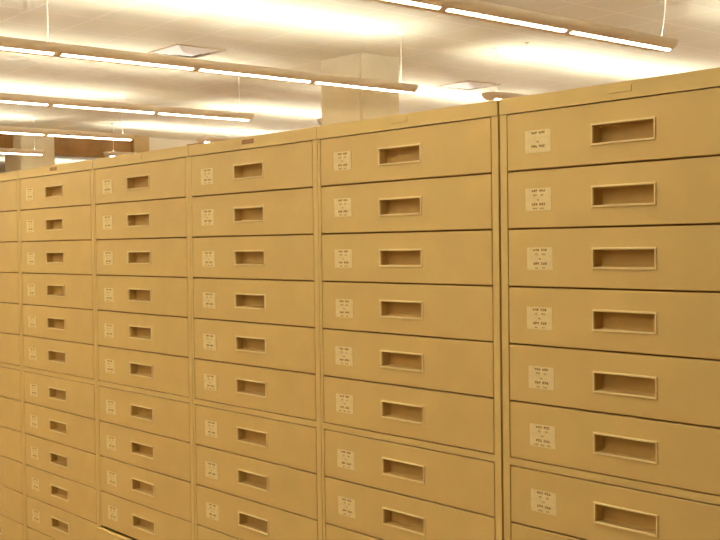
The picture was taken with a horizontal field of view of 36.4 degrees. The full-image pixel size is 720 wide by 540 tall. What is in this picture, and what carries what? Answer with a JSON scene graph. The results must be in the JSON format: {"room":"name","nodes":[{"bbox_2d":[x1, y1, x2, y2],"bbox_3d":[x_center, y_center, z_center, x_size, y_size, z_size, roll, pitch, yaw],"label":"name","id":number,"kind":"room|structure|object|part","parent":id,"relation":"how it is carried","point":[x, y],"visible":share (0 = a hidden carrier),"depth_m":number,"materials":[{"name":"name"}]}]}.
{"room":"archive room","nodes":[
{"label":"archive room","id":0,"kind":"room"},
{"bbox_2d":[149,137,198,150],"bbox_3d":[-0.305,-0.788,23.950,9.920,3.678,0.230,-2,2,-40],"label":"wall partition","id":1,"kind":"structure","parent":0,"point":[154,143],"depth_m":20.90,"materials":[{"name":"paint"}]},
{"bbox_2d":[132,136,148,152],"bbox_3d":[-4.187,-0.662,20.614,0.320,3.678,0.400,-2,2,-40],"label":"trim","id":2,"kind":"structure","parent":1,"relation":"attached to","point":[139,143],"depth_m":20.41,"materials":[{"name":"paint"}]},
{"bbox_2d":[0,0,719,170],"bbox_3d":[-2.267,-2.419,13.764,26.000,0.100,32.500,-2,2,-40],"label":"ceiling","id":3,"kind":"structure","parent":0,"point":[435,49],"depth_m":11.85,"materials":[{"name":"paint"}]},
{"bbox_2d":[0,117,44,155],"bbox_3d":[-9.355,-1.980,13.804,11.300,0.599,0.240,-2,2,-40],"label":"lamp","id":4,"kind":"object","parent":3,"relation":"hanging from","point":[10,151],"visible":0.98,"depth_m":17.14,"materials":[{"name":"white metal"}]},
{"bbox_2d":[0,134,131,157],"bbox_3d":[-7.615,-2.178,17.577,8.760,0.419,0.070,-2,2,-40],"label":"trim","id":5,"kind":"structure","parent":3,"relation":"attached to","point":[78,147],"depth_m":19.74,"materials":[{"name":"brown wood"}]},
{"bbox_2d":[0,97,134,140],"bbox_3d":[-7.473,-1.953,11.585,11.300,0.599,0.240,-2,2,-40],"label":"lamp","id":6,"kind":"object","parent":3,"relation":"hanging from","point":[3,129],"visible":0.99,"depth_m":14.52,"materials":[{"name":"white metal"}]},
{"bbox_2d":[103,123,134,156],"bbox_3d":[-0.401,-2.283,21.392,10.060,0.569,0.240,-2,2,-40],"label":"lamp","id":7,"kind":"object","parent":3,"relation":"hanging from","point":[108,153],"visible":0.2,"depth_m":18.18,"materials":[{"name":"white metal"}]},
{"bbox_2d":[0,93,253,121],"bbox_3d":[-5.617,-1.926,9.396,11.300,0.599,0.240,-2,2,-40],"label":"lamp","id":8,"kind":"object","parent":3,"relation":"hanging from","point":[6,98],"visible":0.9,"depth_m":11.86,"materials":[{"name":"white metal"}]},
{"bbox_2d":[148,44,225,58],"bbox_3d":[-1.835,-2.297,11.595,0.596,0.053,0.596,-2,2,-40],"label":"ceiling vent","id":9,"kind":"object","parent":3,"relation":"in","point":[180,50],"visible":0.98,"depth_m":11.49,"materials":[{"name":"metal"}]},
{"bbox_2d":[0,0,417,94],"bbox_3d":[-3.780,-1.899,7.230,11.300,0.599,0.240,-2,2,-40],"label":"lamp","id":10,"kind":"object","parent":3,"relation":"hanging from","point":[7,44],"visible":1,"depth_m":9.15,"materials":[{"name":"white metal"}]},
{"bbox_2d":[196,104,234,142],"bbox_3d":[1.481,-2.256,19.172,10.060,0.569,0.240,-2,2,-40],"label":"lamp","id":11,"kind":"object","parent":3,"relation":"hanging from","point":[207,139],"visible":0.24,"depth_m":15.97,"materials":[{"name":"white metal"}]},
{"bbox_2d":[436,80,500,89],"bbox_3d":[1.422,-2.401,14.355,0.596,0.053,0.596,-2,2,-40],"label":"ceiling vent","id":12,"kind":"object","parent":3,"relation":"in","point":[464,85],"visible":1,"depth_m":14.24,"materials":[{"name":"metal"}]},
{"bbox_2d":[481,90,527,100],"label":"lamp","id":13,"kind":"object","parent":3,"relation":"hanging from","point":[493,95],"depth_m":11.59,"materials":[{"name":"white metal"}]},
{"bbox_2d":[366,0,677,52],"bbox_3d":[-1.863,-1.872,4.988,11.325,0.599,0.240,-2,2,-40],"label":"lamp","id":14,"kind":"object","parent":3,"relation":"hanging from","point":[470,9],"visible":1,"depth_m":7.51,"materials":[{"name":"white metal"}]},
{"bbox_3d":[-2.219,1.358,13.851,26.000,0.100,32.500,-2,2,-40],"label":"floor","id":15,"kind":"structure","parent":0,"visible":0},
{"bbox_2d":[0,171,25,539],"bbox_3d":[-1.704,0.489,5.951,0.624,1.988,0.797,-2,2,-40],"label":"filing cabinet","id":16,"kind":"object","parent":15,"relation":"on","point":[12,463],"visible":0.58,"depth_m":5.55,"materials":[{"name":"metal"}]},
{"bbox_3d":[-1.744,-0.384,5.913,0.550,0.151,0.756,-2,2,-40],"label":"drawer","id":17,"kind":"part","parent":16,"relation":"part of","materials":[{"name":"paint"}]},
{"bbox_3d":[-1.742,-0.229,5.917,0.550,0.151,0.756,-2,2,-40],"label":"drawer","id":18,"kind":"part","parent":16,"relation":"part of","materials":[{"name":"paint"}]},
{"bbox_3d":[-1.738,0.082,5.924,0.550,0.151,0.756,-2,2,-40],"label":"drawer","id":19,"kind":"part","parent":16,"relation":"part of","materials":[{"name":"paint"}]},
{"bbox_3d":[-1.740,-0.073,5.920,0.550,0.151,0.756,-2,2,-40],"label":"drawer","id":20,"kind":"part","parent":16,"relation":"part of","materials":[{"name":"paint"}]},
{"bbox_3d":[-1.734,0.393,5.931,0.550,0.151,0.756,-2,2,-40],"label":"drawer","id":21,"kind":"part","parent":16,"relation":"part of","materials":[{"name":"paint"}]},
{"bbox_3d":[-1.736,0.237,5.928,0.550,0.151,0.756,-2,2,-40],"label":"drawer","id":22,"kind":"part","parent":16,"relation":"part of","materials":[{"name":"paint"}]},
{"bbox_3d":[-1.732,0.569,5.935,0.550,0.151,0.756,-2,2,-40],"label":"drawer","id":23,"kind":"part","parent":16,"relation":"part of","materials":[{"name":"paint"}]},
{"bbox_3d":[-1.728,0.880,5.942,0.550,0.151,0.756,-2,2,-40],"label":"drawer","id":24,"kind":"part","parent":16,"relation":"part of","materials":[{"name":"paint"}]},
{"bbox_3d":[-1.730,0.725,5.939,0.550,0.151,0.756,-2,2,-40],"label":"drawer","id":25,"kind":"part","parent":16,"relation":"part of","materials":[{"name":"paint"}]},
{"bbox_3d":[-1.726,1.035,5.946,0.550,0.151,0.756,-2,2,-40],"label":"drawer","id":26,"kind":"part","parent":16,"relation":"part of","materials":[{"name":"paint"}]},
{"bbox_3d":[-1.722,1.346,5.953,0.550,0.151,0.756,-2,2,-40],"label":"drawer","id":27,"kind":"part","parent":16,"relation":"part of","materials":[{"name":"paint"}]},
{"bbox_3d":[-1.724,1.190,5.949,0.550,0.151,0.756,-2,2,-40],"label":"drawer","id":28,"kind":"part","parent":16,"relation":"part of","materials":[{"name":"paint"}]},
{"bbox_2d":[5,127,54,171],"bbox_3d":[-5.758,-0.609,19.151,0.610,3.678,0.700,-2,2,-40],"label":"pillar","id":29,"kind":"structure","parent":15,"relation":"on","point":[12,162],"depth_m":18.85,"materials":[{"name":"paint"}]},
{"bbox_2d":[18,160,99,539],"bbox_3d":[-1.187,0.496,5.341,0.624,1.988,0.797,-2,2,-40],"label":"filing cabinet","id":30,"kind":"object","parent":15,"relation":"on","point":[56,202],"visible":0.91,"depth_m":5.13,"materials":[{"name":"metal"}]},
{"bbox_3d":[-1.205,1.353,5.343,0.550,0.151,0.756,-2,2,-40],"label":"drawer","id":31,"kind":"part","parent":30,"relation":"part of","materials":[{"name":"paint"}]},
{"bbox_3d":[-1.423,-0.369,5.131,0.035,0.055,0.191,-2,2,-40],"label":"recessed handle","id":32,"kind":"part","parent":30,"relation":"part of","materials":[{"name":"paint"}]},
{"bbox_3d":[-1.421,-0.214,5.135,0.035,0.055,0.191,-2,2,-40],"label":"recessed handle","id":33,"kind":"part","parent":30,"relation":"part of","materials":[{"name":"paint"}]},
{"bbox_3d":[-1.419,-0.059,5.138,0.035,0.055,0.191,-2,2,-40],"label":"recessed handle","id":34,"kind":"part","parent":30,"relation":"part of","materials":[{"name":"paint"}]},
{"bbox_3d":[-1.417,0.097,5.142,0.035,0.055,0.191,-2,2,-40],"label":"recessed handle","id":35,"kind":"part","parent":30,"relation":"part of","materials":[{"name":"paint"}]},
{"bbox_3d":[-1.227,-0.377,5.303,0.550,0.151,0.756,-2,2,-40],"label":"drawer","id":36,"kind":"part","parent":30,"relation":"part of","materials":[{"name":"paint"}]},
{"bbox_3d":[-1.415,0.252,5.145,0.035,0.055,0.191,-2,2,-40],"label":"recessed handle","id":37,"kind":"part","parent":30,"relation":"part of","materials":[{"name":"paint"}]},
{"bbox_3d":[-1.223,-0.066,5.310,0.550,0.151,0.756,-2,2,-40],"label":"drawer","id":38,"kind":"part","parent":30,"relation":"part of","materials":[{"name":"paint"}]},
{"bbox_3d":[-1.225,-0.221,5.307,0.550,0.151,0.756,-2,2,-40],"label":"drawer","id":39,"kind":"part","parent":30,"relation":"part of","materials":[{"name":"paint"}]},
{"bbox_3d":[-1.413,0.407,5.149,0.035,0.055,0.191,-2,2,-40],"label":"recessed handle","id":40,"kind":"part","parent":30,"relation":"part of","materials":[{"name":"paint"}]},
{"bbox_3d":[-1.411,0.584,5.153,0.035,0.055,0.191,-2,2,-40],"label":"recessed handle","id":41,"kind":"part","parent":30,"relation":"part of","materials":[{"name":"paint"}]},
{"bbox_3d":[-1.221,0.089,5.314,0.550,0.151,0.756,-2,2,-40],"label":"drawer","id":42,"kind":"part","parent":30,"relation":"part of","materials":[{"name":"paint"}]},
{"bbox_3d":[-1.409,0.739,5.157,0.035,0.055,0.191,-2,2,-40],"label":"recessed handle","id":43,"kind":"part","parent":30,"relation":"part of","materials":[{"name":"paint"}]},
{"bbox_3d":[-1.217,0.400,5.321,0.550,0.151,0.756,-2,2,-40],"label":"drawer","id":44,"kind":"part","parent":30,"relation":"part of","materials":[{"name":"paint"}]},
{"bbox_3d":[-1.219,0.245,5.317,0.550,0.151,0.756,-2,2,-40],"label":"drawer","id":45,"kind":"part","parent":30,"relation":"part of","materials":[{"name":"paint"}]},
{"bbox_3d":[-1.407,0.895,5.160,0.035,0.055,0.191,-2,2,-40],"label":"recessed handle","id":46,"kind":"part","parent":30,"relation":"part of","materials":[{"name":"paint"}]},
{"bbox_3d":[-1.405,1.050,5.164,0.035,0.055,0.191,-2,2,-40],"label":"recessed handle","id":47,"kind":"part","parent":30,"relation":"part of","materials":[{"name":"paint"}]},
{"bbox_3d":[-1.215,0.577,5.325,0.550,0.151,0.756,-2,2,-40],"label":"drawer","id":48,"kind":"part","parent":30,"relation":"part of","materials":[{"name":"paint"}]},
{"bbox_3d":[-1.403,1.205,5.167,0.035,0.055,0.191,-2,2,-40],"label":"recessed handle","id":49,"kind":"part","parent":30,"relation":"part of","materials":[{"name":"paint"}]},
{"bbox_3d":[-1.211,0.887,5.332,0.550,0.151,0.756,-2,2,-40],"label":"drawer","id":50,"kind":"part","parent":30,"relation":"part of","materials":[{"name":"paint"}]},
{"bbox_3d":[-1.213,0.732,5.329,0.550,0.151,0.756,-2,2,-40],"label":"drawer","id":51,"kind":"part","parent":30,"relation":"part of","materials":[{"name":"paint"}]},
{"bbox_3d":[-1.209,1.043,5.336,0.550,0.151,0.756,-2,2,-40],"label":"drawer","id":52,"kind":"part","parent":30,"relation":"part of","materials":[{"name":"paint"}]},
{"bbox_3d":[-1.207,1.198,5.339,0.550,0.151,0.756,-2,2,-40],"label":"drawer","id":53,"kind":"part","parent":30,"relation":"part of","materials":[{"name":"paint"}]},
{"bbox_2d":[93,146,194,539],"bbox_3d":[-0.679,0.504,4.723,0.647,1.988,0.797,-2,2,-40],"label":"filing cabinet","id":54,"kind":"object","parent":15,"relation":"on","point":[142,199],"visible":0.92,"depth_m":4.51,"materials":[{"name":"metal"}]},
{"bbox_3d":[-0.708,1.206,4.714,0.550,0.151,0.756,-2,2,-40],"label":"drawer","id":55,"kind":"part","parent":54,"relation":"part of","materials":[{"name":"paint"}]},
{"bbox_3d":[-0.918,-0.466,4.506,0.003,0.017,0.072,-2,2,-40],"label":"name plate","id":56,"kind":"part","parent":54,"relation":"part of","materials":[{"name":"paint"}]},
{"bbox_3d":[-0.905,-0.362,4.521,0.035,0.055,0.191,-2,2,-40],"label":"recessed handle","id":57,"kind":"part","parent":54,"relation":"part of","materials":[{"name":"paint"}]},
{"bbox_3d":[-0.903,-0.206,4.524,0.035,0.055,0.191,-2,2,-40],"label":"recessed handle","id":58,"kind":"part","parent":54,"relation":"part of","materials":[{"name":"paint"}]},
{"bbox_3d":[-0.901,-0.051,4.528,0.035,0.055,0.191,-2,2,-40],"label":"recessed handle","id":59,"kind":"part","parent":54,"relation":"part of","materials":[{"name":"paint"}]},
{"bbox_3d":[-0.899,0.104,4.532,0.035,0.055,0.191,-2,2,-40],"label":"recessed handle","id":60,"kind":"part","parent":54,"relation":"part of","materials":[{"name":"paint"}]},
{"bbox_3d":[-0.897,0.259,4.535,0.035,0.055,0.191,-2,2,-40],"label":"recessed handle","id":61,"kind":"part","parent":54,"relation":"part of","materials":[{"name":"paint"}]},
{"bbox_3d":[-0.710,-0.369,4.693,0.550,0.151,0.756,-2,2,-40],"label":"drawer","id":62,"kind":"part","parent":54,"relation":"part of","materials":[{"name":"paint"}]},
{"bbox_3d":[-0.895,0.415,4.539,0.035,0.055,0.191,-2,2,-40],"label":"recessed handle","id":63,"kind":"part","parent":54,"relation":"part of","materials":[{"name":"paint"}]},
{"bbox_3d":[-0.706,-0.059,4.700,0.550,0.151,0.756,-2,2,-40],"label":"drawer","id":64,"kind":"part","parent":54,"relation":"part of","materials":[{"name":"paint"}]},
{"bbox_3d":[-0.708,-0.214,4.697,0.550,0.151,0.756,-2,2,-40],"label":"drawer","id":65,"kind":"part","parent":54,"relation":"part of","materials":[{"name":"paint"}]},
{"bbox_3d":[-0.893,0.591,4.543,0.035,0.055,0.191,-2,2,-40],"label":"recessed handle","id":66,"kind":"part","parent":54,"relation":"part of","materials":[{"name":"paint"}]},
{"bbox_3d":[-0.891,0.747,4.546,0.035,0.055,0.191,-2,2,-40],"label":"recessed handle","id":67,"kind":"part","parent":54,"relation":"part of","materials":[{"name":"paint"}]},
{"bbox_3d":[-0.704,0.097,4.704,0.550,0.151,0.756,-2,2,-40],"label":"drawer","id":68,"kind":"part","parent":54,"relation":"part of","materials":[{"name":"paint"}]},
{"bbox_3d":[-0.889,0.902,4.550,0.035,0.055,0.191,-2,2,-40],"label":"recessed handle","id":69,"kind":"part","parent":54,"relation":"part of","materials":[{"name":"paint"}]},
{"bbox_3d":[-0.702,0.252,4.707,0.550,0.151,0.756,-2,2,-40],"label":"drawer","id":70,"kind":"part","parent":54,"relation":"part of","materials":[{"name":"paint"}]},
{"bbox_3d":[-0.887,1.057,4.553,0.035,0.055,0.191,-2,2,-40],"label":"recessed handle","id":71,"kind":"part","parent":54,"relation":"part of","materials":[{"name":"paint"}]},
{"bbox_3d":[-0.700,0.407,4.711,0.550,0.151,0.756,-2,2,-40],"label":"drawer","id":72,"kind":"part","parent":54,"relation":"part of","materials":[{"name":"paint"}]},
{"bbox_3d":[-0.698,0.584,4.715,0.550,0.151,0.756,-2,2,-40],"label":"drawer","id":73,"kind":"part","parent":54,"relation":"part of","materials":[{"name":"paint"}]},
{"bbox_3d":[-0.696,0.740,4.718,0.550,0.151,0.756,-2,2,-40],"label":"drawer","id":74,"kind":"part","parent":54,"relation":"part of","materials":[{"name":"paint"}]},
{"bbox_3d":[-0.694,0.895,4.722,0.550,0.151,0.756,-2,2,-40],"label":"drawer","id":75,"kind":"part","parent":54,"relation":"part of","materials":[{"name":"paint"}]},
{"bbox_3d":[-0.692,1.050,4.726,0.550,0.151,0.756,-2,2,-40],"label":"drawer","id":76,"kind":"part","parent":54,"relation":"part of","materials":[{"name":"paint"}]},
{"bbox_2d":[188,127,322,539],"bbox_3d":[-0.152,0.511,4.120,0.624,1.988,0.797,-2,2,-40],"label":"filing cabinet","id":77,"kind":"object","parent":15,"relation":"on","point":[254,219],"visible":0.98,"depth_m":3.90,"materials":[{"name":"metal"}]},
{"bbox_3d":[-0.174,1.058,4.115,0.550,0.151,0.756,-2,2,-40],"label":"drawer","id":78,"kind":"part","parent":77,"relation":"part of","materials":[{"name":"paint"}]},
{"bbox_3d":[-0.400,-0.458,3.896,0.003,0.017,0.072,-2,2,-40],"label":"name plate","id":79,"kind":"part","parent":77,"relation":"part of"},
{"bbox_3d":[-0.386,-0.199,3.914,0.035,0.055,0.191,-2,2,-40],"label":"recessed handle","id":80,"kind":"part","parent":77,"relation":"part of","materials":[{"name":"paint"}]},
{"bbox_3d":[-0.388,-0.354,3.911,0.035,0.055,0.191,-2,2,-40],"label":"recessed handle","id":81,"kind":"part","parent":77,"relation":"part of","materials":[{"name":"paint"}]},
{"bbox_3d":[-0.384,-0.044,3.918,0.035,0.055,0.191,-2,2,-40],"label":"recessed handle","id":82,"kind":"part","parent":77,"relation":"part of","materials":[{"name":"paint"}]},
{"bbox_3d":[-0.380,0.267,3.925,0.035,0.055,0.191,-2,2,-40],"label":"recessed handle","id":83,"kind":"part","parent":77,"relation":"part of","materials":[{"name":"paint"}]},
{"bbox_3d":[-0.382,0.112,3.921,0.035,0.055,0.191,-2,2,-40],"label":"recessed handle","id":84,"kind":"part","parent":77,"relation":"part of","materials":[{"name":"paint"}]},
{"bbox_3d":[-0.378,0.422,3.929,0.035,0.055,0.191,-2,2,-40],"label":"recessed handle","id":85,"kind":"part","parent":77,"relation":"part of","materials":[{"name":"paint"}]},
{"bbox_3d":[-0.192,-0.362,4.083,0.550,0.151,0.756,-2,2,-40],"label":"drawer","id":86,"kind":"part","parent":77,"relation":"part of","materials":[{"name":"paint"}]},
{"bbox_3d":[-0.374,0.754,3.936,0.035,0.055,0.191,-2,2,-40],"label":"recessed handle","id":87,"kind":"part","parent":77,"relation":"part of","materials":[{"name":"paint"}]},
{"bbox_3d":[-0.376,0.599,3.933,0.035,0.055,0.191,-2,2,-40],"label":"recessed handle","id":88,"kind":"part","parent":77,"relation":"part of","materials":[{"name":"paint"}]},
{"bbox_3d":[-0.190,-0.206,4.086,0.550,0.151,0.756,-2,2,-40],"label":"drawer","id":89,"kind":"part","parent":77,"relation":"part of","materials":[{"name":"paint"}]},
{"bbox_3d":[-0.372,0.909,3.940,0.035,0.055,0.191,-2,2,-40],"label":"recessed handle","id":90,"kind":"part","parent":77,"relation":"part of","materials":[{"name":"paint"}]},
{"bbox_3d":[-0.188,-0.051,4.090,0.550,0.151,0.756,-2,2,-40],"label":"drawer","id":91,"kind":"part","parent":77,"relation":"part of","materials":[{"name":"paint"}]},
{"bbox_3d":[-0.186,0.104,4.093,0.550,0.151,0.756,-2,2,-40],"label":"drawer","id":92,"kind":"part","parent":77,"relation":"part of","materials":[{"name":"paint"}]},
{"bbox_3d":[-0.184,0.260,4.097,0.550,0.151,0.756,-2,2,-40],"label":"drawer","id":93,"kind":"part","parent":77,"relation":"part of","materials":[{"name":"paint"}]},
{"bbox_3d":[-0.182,0.415,4.101,0.550,0.151,0.756,-2,2,-40],"label":"drawer","id":94,"kind":"part","parent":77,"relation":"part of","materials":[{"name":"paint"}]},
{"bbox_3d":[-0.180,0.592,4.105,0.550,0.151,0.756,-2,2,-40],"label":"drawer","id":95,"kind":"part","parent":77,"relation":"part of","materials":[{"name":"paint"}]},
{"bbox_3d":[-0.178,0.747,4.108,0.550,0.151,0.756,-2,2,-40],"label":"drawer","id":96,"kind":"part","parent":77,"relation":"part of","materials":[{"name":"paint"}]},
{"bbox_3d":[-0.176,0.902,4.112,0.550,0.151,0.756,-2,2,-40],"label":"drawer","id":97,"kind":"part","parent":77,"relation":"part of","materials":[{"name":"paint"}]},
{"bbox_2d":[321,52,398,125],"bbox_3d":[0.017,-0.524,12.301,0.560,3.678,0.700,-2,2,-40],"label":"pillar","id":98,"kind":"structure","parent":15,"relation":"on","point":[339,105],"depth_m":12.03,"materials":[{"name":"paint"}]},
{"bbox_2d":[317,100,503,539],"bbox_3d":[0.365,0.519,3.510,0.624,1.988,0.798,-2,2,-40],"label":"filing cabinet","id":99,"kind":"object","parent":15,"relation":"on","point":[409,204],"visible":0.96,"depth_m":3.28,"materials":[{"name":"metal"}]},
{"bbox_3d":[0.341,0.910,3.502,0.550,0.151,0.756,-2,2,-40],"label":"drawer","id":100,"kind":"part","parent":99,"relation":"part of","materials":[{"name":"paint"}]},
{"bbox_3d":[0.117,-0.451,3.285,0.003,0.017,0.072,-2,2,-40],"label":"name plate","id":101,"kind":"part","parent":99,"relation":"part of","materials":[{"name":"paint"}]},
{"bbox_3d":[0.129,-0.347,3.300,0.035,0.055,0.191,-2,2,-40],"label":"recessed handle","id":102,"kind":"part","parent":99,"relation":"part of","materials":[{"name":"paint"}]},
{"bbox_3d":[0.131,-0.192,3.304,0.035,0.055,0.191,-2,2,-40],"label":"recessed handle","id":103,"kind":"part","parent":99,"relation":"part of","materials":[{"name":"paint"}]},
{"bbox_3d":[0.133,-0.036,3.308,0.035,0.055,0.191,-2,2,-40],"label":"recessed handle","id":104,"kind":"part","parent":99,"relation":"part of","materials":[{"name":"paint"}]},
{"bbox_3d":[0.135,0.119,3.311,0.035,0.055,0.191,-2,2,-40],"label":"recessed handle","id":105,"kind":"part","parent":99,"relation":"part of","materials":[{"name":"paint"}]},
{"bbox_3d":[0.137,0.274,3.315,0.035,0.055,0.191,-2,2,-40],"label":"recessed handle","id":106,"kind":"part","parent":99,"relation":"part of","materials":[{"name":"paint"}]},
{"bbox_3d":[0.139,0.430,3.318,0.035,0.055,0.191,-2,2,-40],"label":"recessed handle","id":107,"kind":"part","parent":99,"relation":"part of","materials":[{"name":"paint"}]},
{"bbox_3d":[0.141,0.606,3.322,0.035,0.055,0.191,-2,2,-40],"label":"recessed handle","id":108,"kind":"part","parent":99,"relation":"part of","materials":[{"name":"paint"}]},
{"bbox_3d":[0.143,0.762,3.326,0.035,0.055,0.191,-2,2,-40],"label":"recessed handle","id":109,"kind":"part","parent":99,"relation":"part of","materials":[{"name":"paint"}]},
{"bbox_3d":[0.327,-0.199,3.476,0.550,0.151,0.756,-2,2,-40],"label":"drawer","id":110,"kind":"part","parent":99,"relation":"part of","materials":[{"name":"paint"}]},
{"bbox_3d":[0.325,-0.354,3.473,0.550,0.151,0.756,-2,2,-40],"label":"drawer","id":111,"kind":"part","parent":99,"relation":"part of","materials":[{"name":"paint"}]},
{"bbox_3d":[0.329,-0.043,3.480,0.550,0.151,0.756,-2,2,-40],"label":"drawer","id":112,"kind":"part","parent":99,"relation":"part of","materials":[{"name":"paint"}]},
{"bbox_3d":[0.331,0.112,3.483,0.550,0.151,0.756,-2,2,-40],"label":"drawer","id":113,"kind":"part","parent":99,"relation":"part of","materials":[{"name":"paint"}]},
{"bbox_3d":[0.333,0.267,3.487,0.550,0.151,0.756,-2,2,-40],"label":"drawer","id":114,"kind":"part","parent":99,"relation":"part of","materials":[{"name":"paint"}]},
{"bbox_3d":[0.337,0.599,3.494,0.550,0.151,0.756,-2,2,-40],"label":"drawer","id":115,"kind":"part","parent":99,"relation":"part of","materials":[{"name":"paint"}]},
{"bbox_3d":[0.335,0.422,3.490,0.550,0.151,0.756,-2,2,-40],"label":"drawer","id":116,"kind":"part","parent":99,"relation":"part of","materials":[{"name":"paint"}]},
{"bbox_3d":[0.339,0.754,3.498,0.550,0.151,0.756,-2,2,-40],"label":"drawer","id":117,"kind":"part","parent":99,"relation":"part of","materials":[{"name":"paint"}]},
{"bbox_2d":[499,67,719,539],"bbox_3d":[0.884,0.526,2.898,0.624,1.988,0.792,-2,2,-40],"label":"filing cabinet","id":118,"kind":"object","parent":15,"relation":"on","point":[610,193],"visible":1,"depth_m":2.72,"materials":[{"name":"metal"}]},
{"bbox_3d":[0.862,0.762,2.882,0.550,0.151,0.739,-2,2,-40],"label":"drawer","id":119,"kind":"part","parent":118,"relation":"part of","materials":[{"name":"paint"}]},
{"bbox_3d":[0.848,-0.347,2.856,0.550,0.151,0.739,-2,2,-40],"label":"drawer","id":120,"kind":"part","parent":118,"relation":"part of","materials":[{"name":"paint"}]},
{"bbox_3d":[0.850,-0.191,2.860,0.550,0.151,0.739,-2,2,-40],"label":"drawer","id":121,"kind":"part","parent":118,"relation":"part of","materials":[{"name":"paint"}]},
{"bbox_3d":[0.854,0.119,2.867,0.550,0.151,0.739,-2,2,-40],"label":"drawer","id":122,"kind":"part","parent":118,"relation":"part of","materials":[{"name":"paint"}]},
{"bbox_3d":[0.852,-0.036,2.863,0.550,0.151,0.739,-2,2,-40],"label":"drawer","id":123,"kind":"part","parent":118,"relation":"part of","materials":[{"name":"paint"}]},
{"bbox_3d":[0.858,0.430,2.874,0.550,0.151,0.739,-2,2,-40],"label":"drawer","id":124,"kind":"part","parent":118,"relation":"part of","materials":[{"name":"paint"}]},
{"bbox_3d":[0.856,0.275,2.870,0.550,0.151,0.739,-2,2,-40],"label":"drawer","id":125,"kind":"part","parent":118,"relation":"part of","materials":[{"name":"paint"}]},
{"bbox_3d":[0.860,0.607,2.878,0.550,0.151,0.739,-2,2,-40],"label":"drawer","id":126,"kind":"part","parent":118,"relation":"part of","materials":[{"name":"paint"}]},
{"bbox_3d":[0.634,-0.443,2.675,0.003,0.017,0.072,-2,2,-40],"label":"name plate","id":127,"kind":"part","parent":118,"relation":"part of","materials":[{"name":"paint"}]},
{"bbox_3d":[0.655,-0.184,2.686,0.035,0.055,0.191,-2,2,-40],"label":"recessed handle","id":128,"kind":"part","parent":118,"relation":"part of","materials":[{"name":"paint"}]},
{"bbox_3d":[0.653,-0.339,2.683,0.035,0.055,0.191,-2,2,-40],"label":"recessed handle","id":129,"kind":"part","parent":118,"relation":"part of","materials":[{"name":"paint"}]},
{"bbox_3d":[0.659,0.127,2.693,0.035,0.055,0.191,-2,2,-40],"label":"recessed handle","id":130,"kind":"part","parent":118,"relation":"part of","materials":[{"name":"paint"}]},
{"bbox_3d":[0.657,-0.029,2.690,0.035,0.055,0.191,-2,2,-40],"label":"recessed handle","id":131,"kind":"part","parent":118,"relation":"part of","materials":[{"name":"paint"}]},
{"bbox_3d":[0.663,0.437,2.701,0.035,0.055,0.191,-2,2,-40],"label":"recessed handle","id":132,"kind":"part","parent":118,"relation":"part of","materials":[{"name":"paint"}]},
{"bbox_3d":[0.661,0.282,2.697,0.035,0.055,0.191,-2,2,-40],"label":"recessed handle","id":133,"kind":"part","parent":118,"relation":"part of","materials":[{"name":"paint"}]},
{"bbox_3d":[0.665,0.614,2.705,0.035,0.055,0.191,-2,2,-40],"label":"recessed handle","id":134,"kind":"part","parent":118,"relation":"part of","materials":[{"name":"paint"}]}
]}

